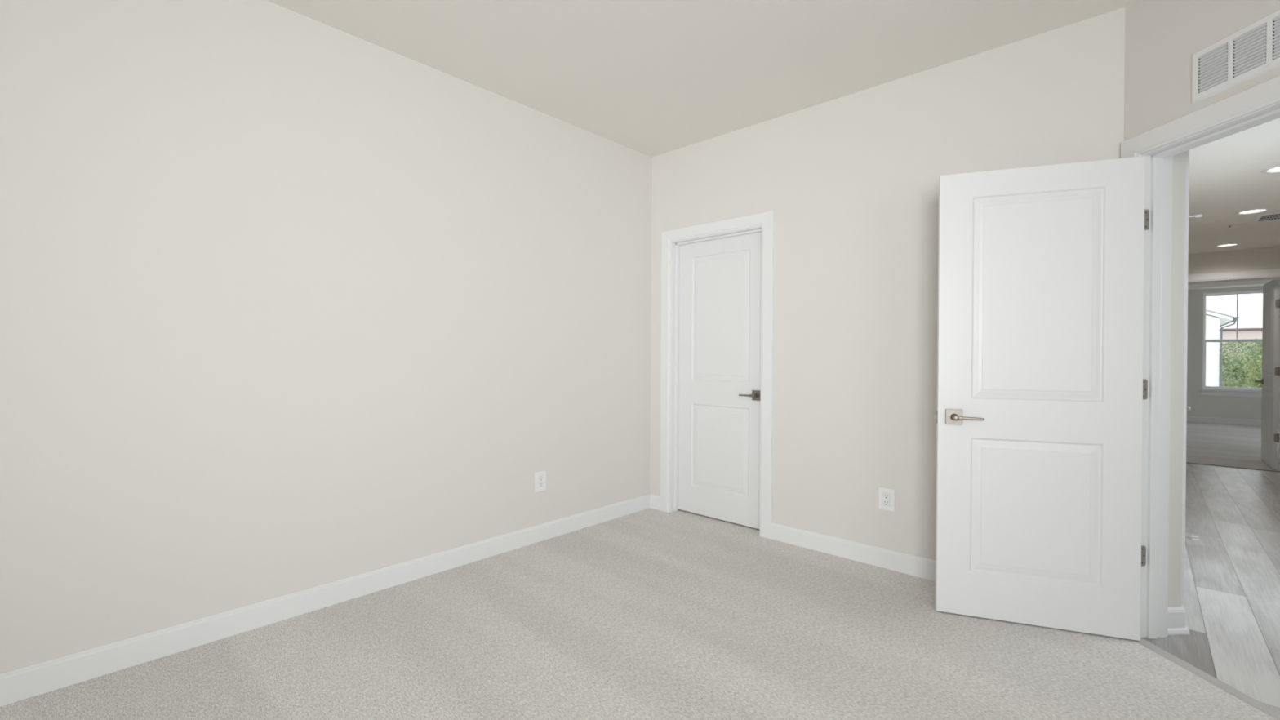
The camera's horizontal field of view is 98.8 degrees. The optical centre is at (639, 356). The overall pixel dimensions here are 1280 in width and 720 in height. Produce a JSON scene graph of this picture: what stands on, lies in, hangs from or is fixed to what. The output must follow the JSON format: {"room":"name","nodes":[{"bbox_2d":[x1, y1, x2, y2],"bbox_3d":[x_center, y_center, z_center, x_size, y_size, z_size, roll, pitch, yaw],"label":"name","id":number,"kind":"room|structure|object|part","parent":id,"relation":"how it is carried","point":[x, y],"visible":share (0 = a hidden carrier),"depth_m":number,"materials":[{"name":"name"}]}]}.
{"room":"empty bedroom","nodes":[
{"label":"empty bedroom","id":0,"kind":"room"},
{"bbox_2d":[0,0,652,673],"bbox_3d":[-1.688,-0.178,2.451,0.120,2.770,7.120,1,0,42],"label":"wall","id":1,"kind":"structure","parent":0,"point":[291,301],"depth_m":2.43,"materials":[{"name":"white paint"}]},
{"bbox_2d":[0,493,649,706],"bbox_3d":[-1.943,1.124,2.087,0.014,0.107,6.000,1,0,42],"label":"baseboard","id":2,"kind":"structure","parent":1,"relation":"attached to","point":[24,682],"depth_m":2.40,"materials":[{"name":"white paint"}]},
{"bbox_2d":[534,470,546,492],"bbox_3d":[-0.636,0.796,3.515,0.008,0.125,0.089,1,0,42],"label":"electrical outlet","id":3,"kind":"object","parent":1,"relation":"attached to","point":[540,477],"visible":1,"depth_m":3.51,"materials":[{"name":"white plastic"}]},
{"bbox_2d":[538,475,542,487],"bbox_3d":[-0.634,0.796,3.514,0.002,0.067,0.034,1,0,43],"label":"receptacle","id":4,"kind":"object","parent":3,"relation":"attached to","point":[540,477],"depth_m":3.51,"materials":[{"name":"white plastic"}]},
{"bbox_2d":[0,422,1279,719],"bbox_3d":[3.896,1.214,4.326,5.600,0.030,17.190,1,0,42],"label":"floor","id":5,"kind":"structure","parent":0,"point":[648,614],"depth_m":2.25,"materials":[{"name":"carpet"}]},
{"bbox_2d":[1133,637,1279,719],"bbox_3d":[2.126,1.197,1.958,0.046,0.007,0.767,0,0,-3],"label":"threshold","id":6,"kind":"object","parent":5,"relation":"on","point":[1257,704],"visible":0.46,"depth_m":2.03,"materials":[{"name":"grey metal"}]},
{"bbox_2d":[1186,462,1279,471],"bbox_3d":[6.448,1.202,6.022,0.771,0.005,0.040,1,0,42],"label":"threshold","id":7,"kind":"object","parent":5,"relation":"on","point":[1186,462],"visible":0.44,"depth_m":5.98,"materials":[{"name":"grey"}]},
{"bbox_2d":[266,0,1134,157],"bbox_3d":[0.355,-1.592,0.579,5.640,0.100,7.120,1,0,42],"label":"ceiling","id":8,"kind":"structure","parent":0,"point":[651,78],"depth_m":2.73,"materials":[{"name":"white paint"}]},
{"bbox_2d":[649,7,1124,559],"bbox_3d":[1.147,-0.167,3.403,2.773,2.770,0.115,1,0,42],"label":"wall","id":9,"kind":"structure","parent":0,"point":[850,183],"depth_m":3.15,"materials":[{"name":"white paint"}]},
{"bbox_2d":[649,493,660,510],"bbox_3d":[0.116,1.124,4.260,0.116,0.107,0.014,1,0,42],"label":"baseboard","id":10,"kind":"structure","parent":9,"relation":"attached to","point":[655,500],"depth_m":4.25,"materials":[{"name":"white paint"}]},
{"bbox_2d":[659,210,773,538],"bbox_3d":[0.552,0.113,3.938,0.949,2.138,0.132,1,0,42],"label":"door frame","id":11,"kind":"structure","parent":9,"relation":"attached to","point":[763,222],"depth_m":4.02,"materials":[{"name":"white paint"}]},
{"bbox_2d":[677,231,761,528],"bbox_3d":[0.583,0.154,3.972,0.762,2.033,0.159,1,0,42],"label":"door","id":12,"kind":"structure","parent":9,"relation":"in","point":[719,367],"depth_m":3.95,"materials":[{"name":"white paint"}]},
{"bbox_3d":[0.725,0.262,3.748,0.114,0.021,0.012,1,0,43],"label":"lever","id":13,"kind":"part","parent":12,"relation":"part of","materials":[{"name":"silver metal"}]},
{"bbox_3d":[0.797,0.262,3.747,0.069,0.069,0.008,1,0,43],"label":"handle","id":14,"kind":"part","parent":12,"relation":"part of","materials":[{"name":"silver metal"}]},
{"bbox_2d":[770,522,935,581],"bbox_3d":[1.487,1.138,3.003,1.710,0.107,0.014,1,0,42],"label":"baseboard","id":15,"kind":"structure","parent":9,"relation":"attached to","point":[909,564],"depth_m":3.20,"materials":[{"name":"white paint"}]},
{"bbox_2d":[878,487,894,511],"bbox_3d":[1.391,0.803,3.096,0.089,0.125,0.008,1,0,42],"label":"electrical outlet","id":16,"kind":"object","parent":9,"relation":"attached to","point":[886,495],"visible":1,"depth_m":3.09,"materials":[{"name":"white plastic"}]},
{"bbox_2d":[883,493,889,506],"bbox_3d":[1.389,0.803,3.095,0.034,0.067,0.002,1,0,43],"label":"receptacle","id":17,"kind":"object","parent":16,"relation":"attached to","point":[886,495],"depth_m":3.09,"materials":[{"name":"white plastic"}]},
{"bbox_2d":[1168,151,1186,607],"bbox_3d":[3.886,-0.158,4.600,0.750,2.770,5.459,1,0,42],"label":"wall","id":18,"kind":"structure","parent":0,"point":[1179,164],"depth_m":2.39,"materials":[{"name":"white paint"}]},
{"bbox_2d":[1167,604,1189,635],"bbox_3d":[2.332,1.146,2.386,0.158,0.107,0.049,0,0,-13],"label":"baseboard","id":19,"kind":"structure","parent":18,"relation":"attached to","point":[1176,615],"depth_m":2.38,"materials":[{"name":"white paint"}]},
{"bbox_2d":[1181,150,1189,606],"bbox_3d":[2.675,0.129,2.801,0.128,2.142,0.940,1,0,42],"label":"door frame","id":20,"kind":"structure","parent":18,"relation":"attached to","point":[1187,167],"depth_m":2.42,"materials":[{"name":"white paint"}]},
{"bbox_2d":[1185,213,1202,540],"bbox_3d":[2.716,0.171,2.755,0.097,2.033,0.775,1,0,42],"label":"door","id":21,"kind":"structure","parent":18,"relation":"in","point":[1195,215],"depth_m":2.46,"materials":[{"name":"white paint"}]},
{"bbox_2d":[1124,0,1279,141],"bbox_3d":[2.228,-0.152,1.669,0.130,2.770,1.681,0,0,-2],"label":"wall","id":22,"kind":"structure","parent":0,"point":[1162,37],"depth_m":2.22,"materials":[{"name":"white paint"}]},
{"bbox_2d":[933,155,1145,640],"bbox_3d":[1.754,0.173,2.446,0.785,2.033,0.159,0,0,20],"label":"door","id":23,"kind":"structure","parent":22,"relation":"in","point":[1038,416],"depth_m":2.42,"materials":[{"name":"white paint"}]},
{"bbox_3d":[1.450,0.276,2.534,0.069,0.069,0.008,0,0,20],"label":"handle","id":24,"kind":"part","parent":23,"relation":"part of","materials":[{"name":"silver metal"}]},
{"bbox_3d":[1.484,0.277,2.471,0.114,0.021,0.012,0,0,20],"label":"lever","id":25,"kind":"part","parent":23,"relation":"part of","materials":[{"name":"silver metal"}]},
{"bbox_2d":[1120,75,1279,639],"bbox_3d":[2.214,0.129,1.957,0.163,2.145,0.947,0,0,-2],"label":"door frame","id":26,"kind":"structure","parent":22,"relation":"attached to","point":[1256,105],"depth_m":2.33,"materials":[{"name":"white paint"}]},
{"bbox_3d":[2.287,0.129,1.960,0.017,2.145,0.947,0,0,-3],"label":"casing","id":27,"kind":"part","parent":26,"relation":"part of","materials":[{"name":"white paint"}]},
{"bbox_3d":[2.141,0.128,1.953,0.017,2.145,0.947,0,0,-3],"label":"casing","id":28,"kind":"part","parent":26,"relation":"part of","materials":[{"name":"white paint"}]},
{"bbox_2d":[1191,8,1279,104],"bbox_3d":[2.151,-1.079,1.934,0.010,0.196,0.399,0,0,-3],"label":"air vent","id":29,"kind":"object","parent":22,"relation":"in","point":[1252,51],"visible":1,"depth_m":1.97,"materials":[{"name":"white metal"}]},
{"bbox_2d":[1186,284,1279,421],"bbox_3d":[10.384,-0.149,10.133,4.100,2.770,0.140,1,0,42],"label":"wall","id":30,"kind":"structure","parent":0,"point":[1217,406],"depth_m":10.09,"materials":[{"name":"white paint"}]},
{"bbox_2d":[1200,289,1262,397],"bbox_3d":[10.687,-0.234,9.819,0.933,1.885,0.155,1,0,42],"label":"window","id":31,"kind":"structure","parent":30,"relation":"in","point":[1206,390],"depth_m":9.89,"materials":[{"name":"white plastic"}]},
{"bbox_3d":[10.700,0.129,9.837,0.823,0.892,0.030,1,0,43],"label":"sash","id":32,"kind":"part","parent":31,"relation":"part of","materials":[{"name":"clear glass"}]},
{"bbox_3d":[10.728,-0.712,9.858,0.823,0.885,0.030,1,0,43],"label":"sash","id":33,"kind":"part","parent":31,"relation":"part of","materials":[{"name":"clear glass"}]},
{"bbox_2d":[1186,416,1279,427],"bbox_3d":[10.324,1.152,10.083,3.900,0.107,0.014,1,0,42],"label":"baseboard","id":34,"kind":"structure","parent":30,"relation":"attached to","point":[1189,419],"depth_m":9.88,"materials":[{"name":"white paint"}]},
{"bbox_2d":[1187,246,1279,274],"bbox_3d":[6.546,-0.150,5.946,4.100,2.770,0.120,1,0,42],"label":"wall","id":35,"kind":"structure","parent":0,"point":[1265,258],"depth_m":5.95,"materials":[{"name":"white paint"}]},
{"bbox_2d":[1187,268,1279,471],"bbox_3d":[6.460,0.138,6.025,0.955,2.132,0.153,1,0,42],"label":"door frame","id":36,"kind":"structure","parent":35,"relation":"attached to","point":[1273,273],"depth_m":5.93,"materials":[{"name":"white paint"}]},
{"bbox_3d":[6.414,0.138,5.974,0.955,2.132,0.016,1,0,43],"label":"casing","id":37,"kind":"part","parent":36,"relation":"part of","materials":[{"name":"white paint"}]},
{"bbox_2d":[1254,279,1279,469],"bbox_3d":[7.037,0.179,6.131,0.159,2.033,0.772,1,0,42],"label":"door","id":38,"kind":"structure","parent":35,"relation":"in","point":[1271,300],"depth_m":6.01,"materials":[{"name":"white paint"}]},
{"bbox_2d":[1187,279,1279,289],"bbox_3d":[8.503,-1.440,8.066,4.100,0.388,5.690,1,0,42],"label":"ceiling","id":39,"kind":"structure","parent":0,"point":[1248,283],"depth_m":9.62,"materials":[{"name":"white paint"}]},
{"bbox_2d":[1188,117,1279,253],"bbox_3d":[4.099,-1.398,3.616,1.420,0.477,6.822,1,0,42],"label":"ceiling","id":40,"kind":"structure","parent":0,"point":[1226,179],"depth_m":3.84,"materials":[{"name":"white paint"}]},
{"bbox_2d":[1213,243,1241,247],"bbox_3d":[6.073,-1.173,5.675,0.200,0.042,0.200,1,0,42],"label":"recessed light","id":41,"kind":"object","parent":40,"relation":"in","point":[1226,244],"visible":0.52,"depth_m":5.69,"materials":[{"name":"white plastic"}]},
{"bbox_2d":[1234,208,1271,214],"bbox_3d":[4.870,-1.174,4.362,0.200,0.042,0.200,1,0,42],"label":"recessed light","id":42,"kind":"object","parent":40,"relation":"in","point":[1255,211],"visible":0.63,"depth_m":4.38,"materials":[{"name":"white plastic"}]},
{"bbox_2d":[1228,212,1279,227],"bbox_3d":[5.206,-1.153,4.599,0.342,0.012,0.400,1,0,42],"label":"ceiling vent","id":43,"kind":"object","parent":40,"relation":"in","point":[1273,216],"visible":1,"depth_m":4.55,"materials":[{"name":"white metal"}]},
{"bbox_3d":[5.228,-1.155,4.524,0.207,0.007,0.318,1,0,43],"label":"register frame","id":44,"kind":"part","parent":43,"relation":"part of","materials":[{"name":"white metal"}]},
{"bbox_2d":[1260,164,1279,173],"bbox_3d":[3.951,-1.174,3.360,0.200,0.042,0.200,1,0,42],"label":"recessed light","id":45,"kind":"object","parent":40,"relation":"in","point":[1276,169],"visible":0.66,"depth_m":3.42,"materials":[{"name":"white plastic"}]},
{"label":"outside","id":46,"kind":"structure","parent":0,"visible":0},
{"bbox_3d":[27.700,4.504,19.683,140.000,0.100,180.000,1,0,42],"label":"ground","id":47,"kind":"structure","parent":46,"visible":0},
{"bbox_2d":[1205,309,1239,386],"bbox_3d":[14.238,0.401,21.887,12.260,7.934,9.340,1,0,42],"label":"house","id":48,"kind":"structure","parent":47,"relation":"on","point":[1214,320],"depth_m":14.68,"materials":[{"name":"white"}]},
{"bbox_2d":[1218,342,1262,387],"bbox_3d":[26.657,1.837,24.178,5.094,5.178,3.861,1,0,42],"label":"leafy tree","id":49,"kind":"object","parent":47,"relation":"on","point":[1232,344],"visible":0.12,"depth_m":24.23,"materials":[{"name":"green plant"}]},
{"bbox_2d":[1218,337,1262,387],"bbox_3d":[24.046,1.834,20.366,4.603,5.194,4.039,0,0,9],"label":"leafy tree","id":50,"kind":"object","parent":47,"relation":"on","point":[1259,353],"visible":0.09,"depth_m":20.81,"materials":[{"name":"green plant"}]},
{"bbox_2d":[1218,327,1262,385],"bbox_3d":[42.152,1.466,29.499,20.400,6.040,10.400,1,0,42],"label":"building","id":51,"kind":"structure","parent":47,"relation":"on","point":[1228,333],"depth_m":30.59,"materials":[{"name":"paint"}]},
{"bbox_2d":[1241,355,1262,387],"bbox_3d":[20.599,2.087,17.414,2.414,4.678,2.889,0,0,9],"label":"leafy tree","id":52,"kind":"object","parent":47,"relation":"on","point":[1257,371],"visible":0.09,"depth_m":17.63,"materials":[{"name":"green plant"}]}
]}

